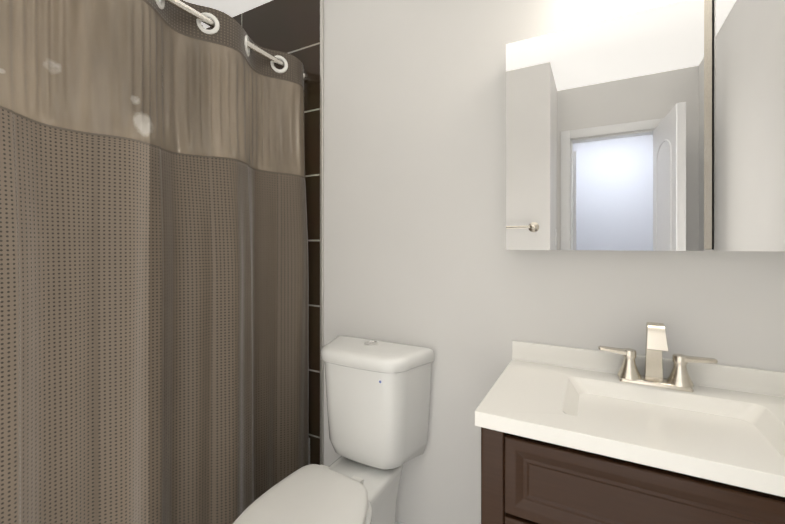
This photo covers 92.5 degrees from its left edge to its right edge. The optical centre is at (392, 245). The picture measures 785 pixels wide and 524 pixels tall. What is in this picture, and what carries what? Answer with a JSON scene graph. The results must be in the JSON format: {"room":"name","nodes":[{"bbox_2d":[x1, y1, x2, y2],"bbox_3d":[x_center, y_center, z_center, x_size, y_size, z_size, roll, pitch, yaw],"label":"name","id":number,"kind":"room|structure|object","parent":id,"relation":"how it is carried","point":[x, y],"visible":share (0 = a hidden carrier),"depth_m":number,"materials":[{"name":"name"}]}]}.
{"room":"bathroom","nodes":[
{"label":"bathroom","id":0,"kind":"room"},
{"bbox_2d":[159,0,271,28],"bbox_3d":[-0.430,-1.229,-0.189,3.470,0.080,3.600,0,0,28],"label":"ceiling","id":1,"kind":"structure","parent":0,"point":[232,8],"depth_m":1.85,"materials":[{"name":"paint"}]},
{"bbox_2d":[206,0,319,464],"bbox_3d":[-0.710,-0.001,1.950,0.950,2.380,0.100,0,0,28],"label":"tiled wall","id":2,"kind":"structure","parent":0,"point":[291,27],"depth_m":1.71,"materials":[{"name":"tile"}]},
{"bbox_2d":[0,0,308,523],"bbox_3d":[-0.739,0.155,1.057,0.115,1.950,1.498,0,0,28],"label":"shower curtain","id":3,"kind":"object","parent":2,"relation":"attached to","point":[154,322],"visible":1,"depth_m":1.09,"materials":[{"name":"brown fabric"}]},
{"bbox_2d":[320,0,323,464],"bbox_3d":[-0.315,0.000,1.675,0.015,2.380,0.011,0,0,28],"label":"trim","id":4,"kind":"structure","parent":2,"relation":"attached to","point":[321,228],"depth_m":1.67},
{"bbox_2d":[324,0,784,523],"bbox_3d":[0.492,0.000,1.303,1.780,2.380,0.100,0,0,28],"label":"wall","id":5,"kind":"structure","parent":0,"point":[416,253],"depth_m":1.38,"materials":[{"name":"paint"}]},
{"bbox_2d":[506,0,784,250],"bbox_3d":[0.757,-0.315,1.045,0.844,0.658,0.102,0,0,28],"label":"mirrored medicine cabinet","id":6,"kind":"object","parent":5,"relation":"attached to","point":[660,128],"visible":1,"depth_m":1.02,"materials":[{"name":"silver glass"}]},
{"bbox_3d":[-0.430,1.231,-0.187,3.470,0.080,3.600,0,0,28],"label":"floor","id":7,"kind":"structure","parent":0,"visible":0},
{"bbox_2d":[233,336,433,523],"bbox_3d":[-0.213,0.785,1.196,0.455,0.810,0.742,0,0,28],"label":"toilet","id":8,"kind":"object","parent":7,"relation":"on","point":[378,397],"visible":1,"depth_m":1.32,"materials":[{"name":"white ceramic"}]},
{"bbox_2d":[475,322,784,523],"bbox_3d":[0.647,0.701,0.896,0.784,0.979,0.469,0,0,28],"label":"vanity","id":9,"kind":"object","parent":7,"relation":"on","point":[605,435],"visible":1,"depth_m":0.84,"materials":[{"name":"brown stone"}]}
]}

